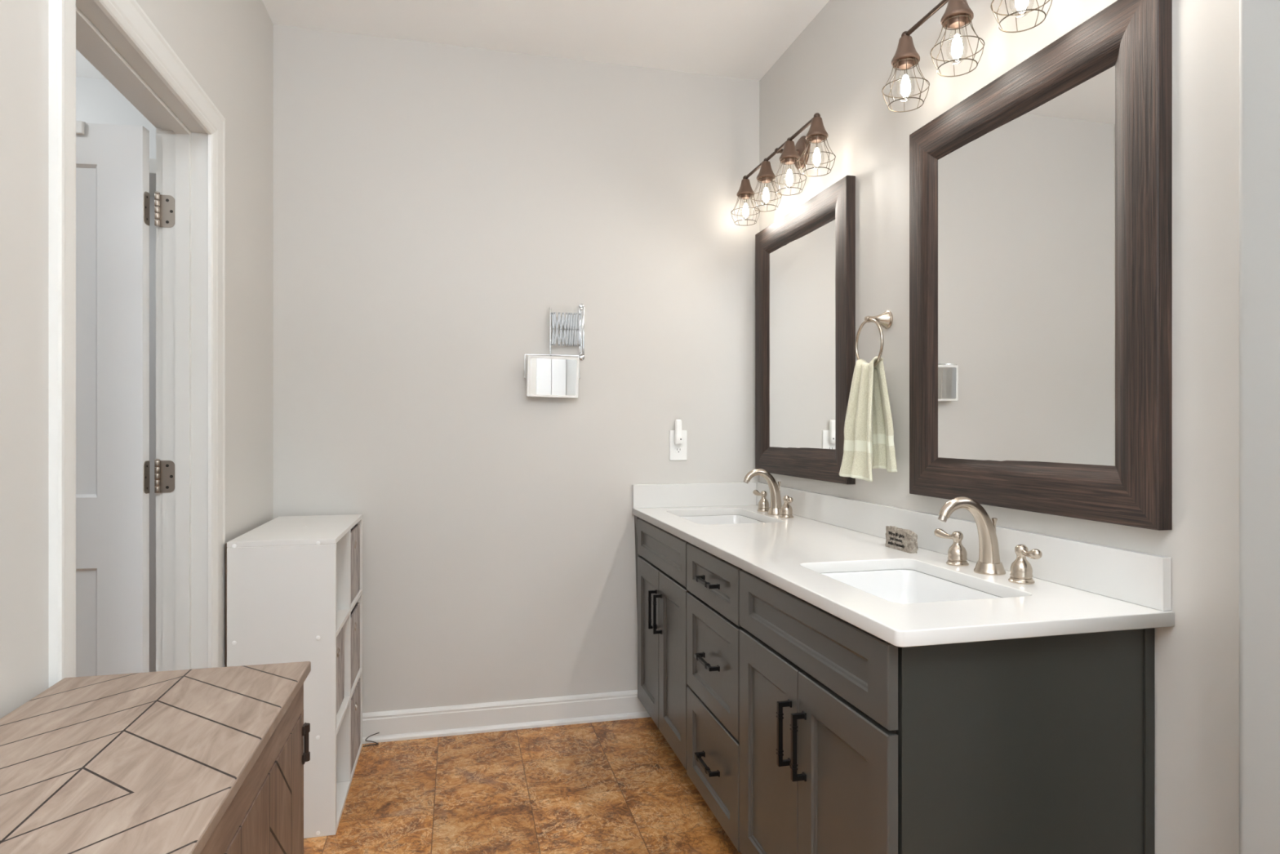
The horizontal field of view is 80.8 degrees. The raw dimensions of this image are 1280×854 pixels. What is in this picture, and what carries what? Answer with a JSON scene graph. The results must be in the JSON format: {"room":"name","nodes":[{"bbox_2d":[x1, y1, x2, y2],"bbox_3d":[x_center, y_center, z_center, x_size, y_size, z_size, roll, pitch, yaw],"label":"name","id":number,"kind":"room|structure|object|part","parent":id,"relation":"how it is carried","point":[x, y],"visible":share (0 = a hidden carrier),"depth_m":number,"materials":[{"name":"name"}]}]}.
{"room":"bathroom","nodes":[
{"label":"bathroom","id":0,"kind":"room"},
{"bbox_2d":[75,76,155,671],"bbox_3d":[-2.616,-0.151,3.277,1.955,2.742,0.100,0,0,-14],"label":"wall","id":1,"kind":"structure","parent":0,"point":[97,100],"depth_m":3.33,"materials":[{"name":"white paint"}]},
{"bbox_2d":[149,158,155,196],"bbox_3d":[-2.010,-1.050,3.192,0.793,0.060,0.350,0,0,-14],"label":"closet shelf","id":2,"kind":"object","parent":1,"relation":"attached to","point":[152,162],"visible":0.04,"depth_m":3.06,"materials":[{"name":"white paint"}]},
{"bbox_2d":[0,0,273,718],"bbox_3d":[-0.857,-0.151,0.405,0.115,2.742,5.190,0,0,-14],"label":"wall","id":3,"kind":"structure","parent":0,"point":[227,46],"depth_m":1.27,"materials":[{"name":"grey paint"}]},
{"bbox_2d":[75,123,174,676],"bbox_3d":[-1.692,0.200,2.002,0.818,2.028,0.045,0,0,-9],"label":"door","id":4,"kind":"structure","parent":3,"relation":"in","point":[113,160],"depth_m":2.02,"materials":[{"name":"white paint"}]},
{"bbox_2d":[75,120,85,134],"bbox_3d":[-1.500,-0.798,2.023,0.028,0.036,0.052,0,0,-8],"label":"hook","id":5,"kind":"object","parent":4,"relation":"attached to","point":[80,125],"visible":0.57,"depth_m":2.00,"materials":[{"name":"white plastic"}]},
{"bbox_2d":[48,0,225,687],"bbox_3d":[-1.174,0.154,1.719,0.152,2.132,0.962,0,0,-14],"label":"trim","id":6,"kind":"structure","parent":3,"relation":"attached to","point":[117,37],"depth_m":2.08,"materials":[{"name":"white paint"}]},
{"bbox_2d":[75,0,829,80],"bbox_3d":[-0.770,-1.562,0.740,4.350,0.080,6.000,0,0,-14],"label":"ceiling","id":7,"kind":"structure","parent":0,"point":[744,39],"depth_m":2.86,"materials":[{"name":"white paint"}]},
{"bbox_2d":[273,24,759,712],"bbox_3d":[-0.395,-0.151,3.135,2.069,2.742,0.100,0,0,-14],"label":"wall","id":8,"kind":"structure","parent":0,"point":[433,203],"depth_m":3.04,"materials":[{"name":"grey paint"}]},
{"bbox_2d":[362,689,650,743],"bbox_3d":[-0.665,1.165,3.005,1.480,0.110,0.026,0,0,-14],"label":"baseboard","id":9,"kind":"structure","parent":8,"relation":"attached to","point":[497,716],"depth_m":3.03,"materials":[{"name":"white paint"}]},
{"bbox_2d":[524,303,584,398],"bbox_3d":[-0.347,-0.314,3.065,0.252,0.394,0.057,0,0,-14],"label":"mirror","id":10,"kind":"object","parent":8,"relation":"attached to","point":[547,376],"visible":1,"depth_m":3.05,"materials":[{"name":"silver metal"}]},
{"bbox_3d":[-0.303,-0.401,3.080,0.120,0.136,0.014,0,0,-14],"label":"scissor arm","id":11,"kind":"part","parent":10,"relation":"part of","materials":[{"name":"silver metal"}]},
{"bbox_2d":[669,430,686,460],"bbox_3d":[0.164,0.079,3.214,0.077,0.129,0.008,0,0,-14],"label":"wall outlet","id":12,"kind":"object","parent":8,"relation":"attached to","point":[677,451],"visible":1,"depth_m":3.21,"materials":[{"name":"white plastic"}]},
{"bbox_2d":[674,419,683,444],"bbox_3d":[0.165,0.020,3.195,0.034,0.106,0.028,0,0,-14],"label":"night light","id":13,"kind":"object","parent":12,"relation":"attached to","point":[678,438],"visible":1,"depth_m":3.19,"materials":[{"name":"white plastic"}]},
{"bbox_2d":[675,447,682,453],"bbox_3d":[0.165,0.099,3.212,0.033,0.027,0.003,0,0,-14],"label":"receptacle","id":14,"kind":"object","parent":12,"relation":"attached to","point":[677,450],"depth_m":3.21,"materials":[{"name":"grey plastic"}]},
{"bbox_2d":[303,716,742,853],"bbox_3d":[-0.770,1.250,0.740,4.350,0.060,6.000,0,0,-14],"label":"floor","id":15,"kind":"structure","parent":0,"point":[615,786],"depth_m":2.47,"materials":[{"name":"tile"}]},
{"bbox_2d":[0,661,311,853],"bbox_3d":[-0.674,0.825,0.866,0.414,0.790,0.975,0,0,-14],"label":"wooden cabinet","id":16,"kind":"object","parent":15,"relation":"on","point":[206,760],"visible":1,"depth_m":1.01,"materials":[{"name":"beige wood"}]},
{"bbox_3d":[-0.564,0.807,1.129,0.019,0.581,0.454,0,0,-14],"label":"door","id":17,"kind":"part","parent":16,"relation":"part of","materials":[{"name":"beige wood"}]},
{"bbox_2d":[225,514,362,838],"bbox_3d":[-1.132,0.776,2.529,0.300,0.888,0.652,0,0,-14],"label":"cube shelf","id":18,"kind":"object","parent":15,"relation":"on","point":[288,578],"visible":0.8,"depth_m":2.23,"materials":[{"name":"white laminate"}]},
{"bbox_3d":[-1.276,0.777,2.495,0.004,0.878,0.646,0,0,-14],"label":"panel","id":19,"kind":"part","parent":18,"relation":"part of","materials":[{"name":"white"}]},
{"bbox_3d":[-1.131,0.342,2.530,0.296,0.016,0.650,0,0,-14],"label":"panel","id":20,"kind":"part","parent":18,"relation":"part of","materials":[{"name":"white laminate"}]},
{"bbox_2d":[336,623,344,714],"bbox_3d":[-1.093,0.790,2.376,0.266,0.251,0.289,0,0,-14],"label":"storage bin","id":21,"kind":"object","parent":18,"relation":"on","point":[340,637],"visible":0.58,"depth_m":2.45,"materials":[{"name":"fabric"}]},
{"bbox_3d":[-1.131,1.212,2.530,0.296,0.016,0.618,0,0,-14],"label":"panel","id":22,"kind":"part","parent":18,"relation":"part of","materials":[{"name":"white laminate"}]},
{"bbox_2d":[350,524,359,603],"bbox_3d":[-1.155,0.493,2.687,0.266,0.251,0.289,0,0,-14],"label":"storage bin","id":23,"kind":"object","parent":18,"relation":"on","point":[355,531],"visible":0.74,"depth_m":2.73,"materials":[{"name":"fabric"}]},
{"bbox_2d":[351,602,359,688],"bbox_3d":[-1.155,0.790,2.687,0.266,0.251,0.289,0,0,-14],"label":"storage bin","id":24,"kind":"object","parent":18,"relation":"in","point":[355,613],"visible":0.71,"depth_m":2.73,"materials":[{"name":"fabric"}]},
{"bbox_2d":[351,678,360,772],"bbox_3d":[-1.153,1.079,2.688,0.266,0.251,0.289,0,0,-14],"label":"storage bin","id":25,"kind":"object","parent":18,"relation":"in","point":[356,697],"visible":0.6,"depth_m":2.71,"materials":[{"name":"fabric"}]},
{"bbox_3d":[-1.205,0.785,2.838,0.296,0.870,0.016,0,0,-14],"label":"panel","id":26,"kind":"part","parent":18,"relation":"part of","materials":[{"name":"white laminate"}]},
{"bbox_2d":[363,732,379,746],"bbox_3d":[-1.032,1.198,2.887,0.063,0.040,0.025,0,0,-30],"label":"cord","id":27,"kind":"object","parent":15,"relation":"on","point":[377,732],"visible":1,"depth_m":2.89,"materials":[{"name":"grey plastic"}]},
{"bbox_2d":[634,515,1154,853],"bbox_3d":[0.461,0.794,2.294,0.595,0.851,1.931,0,0,-14],"label":"vanity cabinet","id":28,"kind":"object","parent":15,"relation":"on","point":[801,729],"visible":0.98,"depth_m":1.42,"materials":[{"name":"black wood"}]},
{"bbox_3d":[0.039,0.827,2.952,0.020,0.586,0.339,0,0,-14],"label":"door","id":29,"kind":"part","parent":28,"relation":"part of","materials":[{"name":"grey paint"}]},
{"bbox_3d":[0.046,0.683,2.816,0.033,0.146,0.014,0,0,-14],"label":"handle","id":30,"kind":"part","parent":28,"relation":"part of","materials":[{"name":"black metal"}]},
{"bbox_3d":[0.063,0.683,2.746,0.033,0.146,0.014,0,0,-14],"label":"handle","id":31,"kind":"part","parent":28,"relation":"part of","materials":[{"name":"black metal"}]},
{"bbox_3d":[0.119,0.827,2.620,0.020,0.586,0.342,0,0,-14],"label":"door","id":32,"kind":"part","parent":28,"relation":"part of","materials":[{"name":"grey paint"}]},
{"bbox_3d":[0.194,0.986,2.201,0.033,0.014,0.146,0,0,-14],"label":"handle","id":33,"kind":"part","parent":28,"relation":"part of","materials":[{"name":"black metal"}]},
{"bbox_3d":[0.194,0.687,2.201,0.033,0.014,0.146,0,0,-14],"label":"handle","id":34,"kind":"part","parent":28,"relation":"part of","materials":[{"name":"black metal"}]},
{"bbox_3d":[0.194,0.454,2.201,0.033,0.014,0.146,0,0,-14],"label":"handle","id":35,"kind":"part","parent":28,"relation":"part of","materials":[{"name":"black metal"}]},
{"bbox_3d":[0.215,0.986,2.221,0.020,0.284,0.465,0,0,-14],"label":"drawer","id":36,"kind":"part","parent":28,"relation":"part of","materials":[{"name":"grey paint"}]},
{"bbox_3d":[0.215,0.454,2.221,0.020,0.153,0.465,0,0,-14],"label":"drawer","id":37,"kind":"part","parent":28,"relation":"part of","materials":[{"name":"grey paint"}]},
{"bbox_3d":[0.215,0.687,2.221,0.020,0.298,0.465,0,0,-14],"label":"drawer","id":38,"kind":"part","parent":28,"relation":"part of","materials":[{"name":"grey paint"}]},
{"bbox_3d":[0.313,0.827,1.819,0.020,0.586,0.351,0,0,-14],"label":"door","id":39,"kind":"part","parent":28,"relation":"part of","materials":[{"name":"grey paint"}]},
{"bbox_3d":[0.321,0.683,1.677,0.033,0.146,0.014,0,0,-14],"label":"handle","id":40,"kind":"part","parent":28,"relation":"part of","materials":[{"name":"black metal"}]},
{"bbox_3d":[0.338,0.683,1.607,0.033,0.146,0.014,0,0,-14],"label":"handle","id":41,"kind":"part","parent":28,"relation":"part of","materials":[{"name":"black metal"}]},
{"bbox_3d":[0.396,0.827,1.474,0.020,0.586,0.355,0,0,-14],"label":"door","id":42,"kind":"part","parent":28,"relation":"part of","materials":[{"name":"grey paint"}]},
{"bbox_2d":[632,481,1174,647],"bbox_3d":[0.478,0.305,2.280,0.573,0.127,1.972,0,0,-14],"label":"countertop","id":43,"kind":"structure","parent":28,"relation":"on","point":[1079,587],"depth_m":1.71,"materials":[{"name":"white stone"}]},
{"bbox_2d":[680,515,763,524],"bbox_3d":[0.315,0.435,2.893,0.372,0.132,0.519,0,0,-14],"label":"sink","id":44,"kind":"object","parent":43,"relation":"in","point":[710,519],"visible":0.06,"depth_m":3.13,"materials":[{"name":"white ceramic"}]},
{"bbox_2d":[743,468,793,518],"bbox_3d":[0.484,0.251,2.931,0.171,0.180,0.357,0,0,-14],"label":"faucet","id":45,"kind":"object","parent":43,"relation":"on","point":[785,511],"visible":1,"depth_m":2.92,"materials":[{"name":"silver metal"}]},
{"bbox_3d":[0.485,0.270,3.081,0.022,0.023,0.066,0,0,-22],"label":"lever","id":46,"kind":"part","parent":45,"relation":"part of","materials":[{"name":"silver metal"}]},
{"bbox_3d":[0.480,0.243,2.930,0.158,0.162,0.050,0,0,-14],"label":"spout","id":47,"kind":"part","parent":45,"relation":"part of","materials":[{"name":"silver metal"}]},
{"bbox_3d":[0.502,0.300,3.047,0.053,0.082,0.053,0,0,-14],"label":"handle","id":48,"kind":"part","parent":45,"relation":"part of","materials":[{"name":"silver metal"}]},
{"bbox_3d":[0.553,0.300,2.836,0.053,0.082,0.053,0,0,-14],"label":"handle","id":49,"kind":"part","parent":45,"relation":"part of","materials":[{"name":"silver metal"}]},
{"bbox_3d":[0.553,0.270,2.798,0.022,0.023,0.066,0,0,-5],"label":"lever","id":50,"kind":"part","parent":45,"relation":"part of","materials":[{"name":"silver metal"}]},
{"bbox_2d":[885,525,918,553],"bbox_3d":[0.726,0.311,2.090,0.025,0.059,0.126,0,0,-14],"label":"sign","id":51,"kind":"object","parent":43,"relation":"on","point":[896,538],"visible":1,"depth_m":2.07,"materials":[{"name":"grey stone"}]},
{"bbox_2d":[820,568,1000,603],"bbox_3d":[0.599,0.435,1.702,0.364,0.132,0.487,0,0,-14],"label":"sink","id":52,"kind":"object","parent":43,"relation":"in","point":[897,585],"visible":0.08,"depth_m":1.92,"materials":[{"name":"white ceramic"}]},
{"bbox_2d":[933,496,1042,584],"bbox_3d":[0.769,0.251,1.749,0.171,0.180,0.357,0,0,-14],"label":"faucet","id":53,"kind":"object","parent":43,"relation":"on","point":[988,562],"visible":1,"depth_m":1.74,"materials":[{"name":"silver metal"}]},
{"bbox_3d":[0.771,0.270,1.899,0.022,0.023,0.066,0,0,-22],"label":"lever","id":54,"kind":"part","parent":53,"relation":"part of","materials":[{"name":"silver metal"}]},
{"bbox_3d":[0.787,0.300,1.865,0.053,0.082,0.053,0,0,-14],"label":"handle","id":55,"kind":"part","parent":53,"relation":"part of","materials":[{"name":"silver metal"}]},
{"bbox_3d":[0.766,0.243,1.748,0.158,0.162,0.050,0,0,-14],"label":"spout","id":56,"kind":"part","parent":53,"relation":"part of","materials":[{"name":"silver metal"}]},
{"bbox_3d":[0.832,0.262,1.764,0.013,0.098,0.013,0,0,31],"label":"lift rod","id":57,"kind":"part","parent":53,"relation":"part of","materials":[{"name":"silver metal"}]},
{"bbox_3d":[0.839,0.300,1.654,0.053,0.082,0.053,0,0,-14],"label":"handle","id":58,"kind":"part","parent":53,"relation":"part of","materials":[{"name":"silver metal"}]},
{"bbox_3d":[0.839,0.270,1.616,0.022,0.023,0.066,0,0,-5],"label":"lever","id":59,"kind":"part","parent":53,"relation":"part of","materials":[{"name":"silver metal"}]},
{"bbox_3d":[0.713,0.794,1.375,0.536,0.851,0.018,0,0,-14],"label":"panel","id":60,"kind":"part","parent":28,"relation":"part of","materials":[{"name":"grey paint"}]},
{"bbox_2d":[759,0,1239,853],"bbox_3d":[0.843,-0.151,2.205,0.100,2.742,2.290,0,0,-14],"label":"wall","id":61,"kind":"structure","parent":0,"point":[837,68],"depth_m":1.41,"materials":[{"name":"grey paint"}]},
{"bbox_2d":[730,112,835,226],"bbox_3d":[0.545,-0.989,2.872,0.167,0.251,0.774,0,0,-14],"label":"vanity light","id":62,"kind":"object","parent":61,"relation":"attached to","point":[797,154],"visible":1,"depth_m":2.80,"materials":[{"name":"brown metal"}]},
{"bbox_3d":[0.560,-1.053,2.876,0.096,0.021,0.021,0,0,-14],"label":"support arm","id":63,"kind":"part","parent":62,"relation":"part of","materials":[{"name":"brown metal"}]},
{"bbox_2d":[755,175,855,484],"bbox_3d":[0.609,-0.323,2.888,0.034,1.028,0.792,0,0,-14],"label":"wall mirror","id":64,"kind":"object","parent":61,"relation":"attached to","point":[805,260],"visible":0.98,"depth_m":2.82,"materials":[{"name":"brown wood"}]},
{"bbox_3d":[0.529,-0.323,3.218,0.034,1.028,0.113,0,0,-14],"label":"frame rail","id":65,"kind":"part","parent":64,"relation":"part of","materials":[{"name":"brown wood"}]},
{"bbox_3d":[0.609,-0.780,2.888,0.034,0.113,0.792,0,0,-14],"label":"frame rail","id":66,"kind":"part","parent":64,"relation":"part of","materials":[{"name":"brown wood"}]},
{"bbox_3d":[0.609,0.135,2.888,0.034,0.113,0.792,0,0,-14],"label":"frame rail","id":67,"kind":"part","parent":64,"relation":"part of","materials":[{"name":"brown wood"}]},
{"bbox_2d":[768,219,835,448],"bbox_3d":[0.616,-0.323,2.890,0.006,0.812,0.576,0,0,-14],"label":"mirror glass","id":68,"kind":"object","parent":64,"relation":"on","point":[802,380],"depth_m":2.86,"materials":[{"name":"silver metal"}]},
{"bbox_3d":[0.688,-0.323,2.558,0.034,1.028,0.113,0,0,-14],"label":"frame rail","id":69,"kind":"part","parent":64,"relation":"part of","materials":[{"name":"brown wood"}]},
{"bbox_2d":[854,311,893,367],"bbox_3d":[0.726,-0.267,2.308,0.078,0.182,0.157,0,0,-14],"label":"towel ring","id":70,"kind":"object","parent":61,"relation":"attached to","point":[885,319],"visible":0.91,"depth_m":2.29,"materials":[{"name":"silver metal"}]},
{"bbox_2d":[839,355,897,481],"bbox_3d":[0.691,-0.025,2.289,0.106,0.374,0.229,0,0,-14],"label":"hand towel","id":71,"kind":"object","parent":70,"relation":"hanging from","point":[868,430],"visible":1,"depth_m":2.28,"materials":[{"name":"beige fabric"}]},
{"bbox_3d":[0.726,-0.330,2.308,0.078,0.056,0.056,0,0,-14],"label":"post","id":72,"kind":"part","parent":70,"relation":"part of","materials":[{"name":"silver metal"}]},
{"bbox_2d":[756,481,1171,611],"bbox_3d":[0.746,0.291,2.348,0.020,0.099,1.966,0,0,-14],"label":"backsplash","id":73,"kind":"structure","parent":61,"relation":"attached to","point":[1136,577],"depth_m":1.69,"materials":[{"name":"white stone"}]},
{"bbox_2d":[881,0,1052,112],"bbox_3d":[0.820,-1.000,1.734,0.167,0.251,0.774,0,0,-14],"label":"vanity light","id":74,"kind":"object","parent":61,"relation":"attached to","point":[957,14],"visible":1,"depth_m":1.85,"materials":[{"name":"brown metal"}]},
{"bbox_2d":[909,0,1172,530],"bbox_3d":[0.878,-0.323,1.774,0.034,1.028,0.788,0,0,-14],"label":"wall mirror","id":75,"kind":"object","parent":61,"relation":"attached to","point":[1041,200],"visible":1,"depth_m":1.66,"materials":[{"name":"brown wood"}]},
{"bbox_3d":[0.799,-0.323,2.102,0.034,1.028,0.113,0,0,-14],"label":"frame rail","id":76,"kind":"part","parent":75,"relation":"part of","materials":[{"name":"brown wood"}]},
{"bbox_3d":[0.878,-0.780,1.774,0.034,0.113,0.788,0,0,-14],"label":"frame rail","id":77,"kind":"part","parent":75,"relation":"part of","materials":[{"name":"brown wood"}]},
{"bbox_2d":[937,65,1115,466],"bbox_3d":[0.886,-0.323,1.776,0.006,0.812,0.572,0,0,-14],"label":"mirror glass","id":78,"kind":"object","parent":75,"relation":"on","point":[1026,199],"depth_m":1.72,"materials":[{"name":"silver metal"}]},
{"bbox_3d":[0.878,0.135,1.774,0.034,0.113,0.788,0,0,-14],"label":"frame rail","id":79,"kind":"part","parent":75,"relation":"part of","materials":[{"name":"brown wood"}]},
{"bbox_3d":[0.957,-0.323,1.446,0.034,1.028,0.113,0,0,-14],"label":"frame rail","id":80,"kind":"part","parent":75,"relation":"part of","materials":[{"name":"brown wood"}]},
{"bbox_2d":[1239,0,1279,853],"bbox_3d":[1.354,-0.151,-0.246,0.260,2.742,2.885,0,0,-14],"label":"wall","id":81,"kind":"structure","parent":0,"point":[1259,20],"depth_m":1.09,"materials":[{"name":"grey paint"}]}
]}

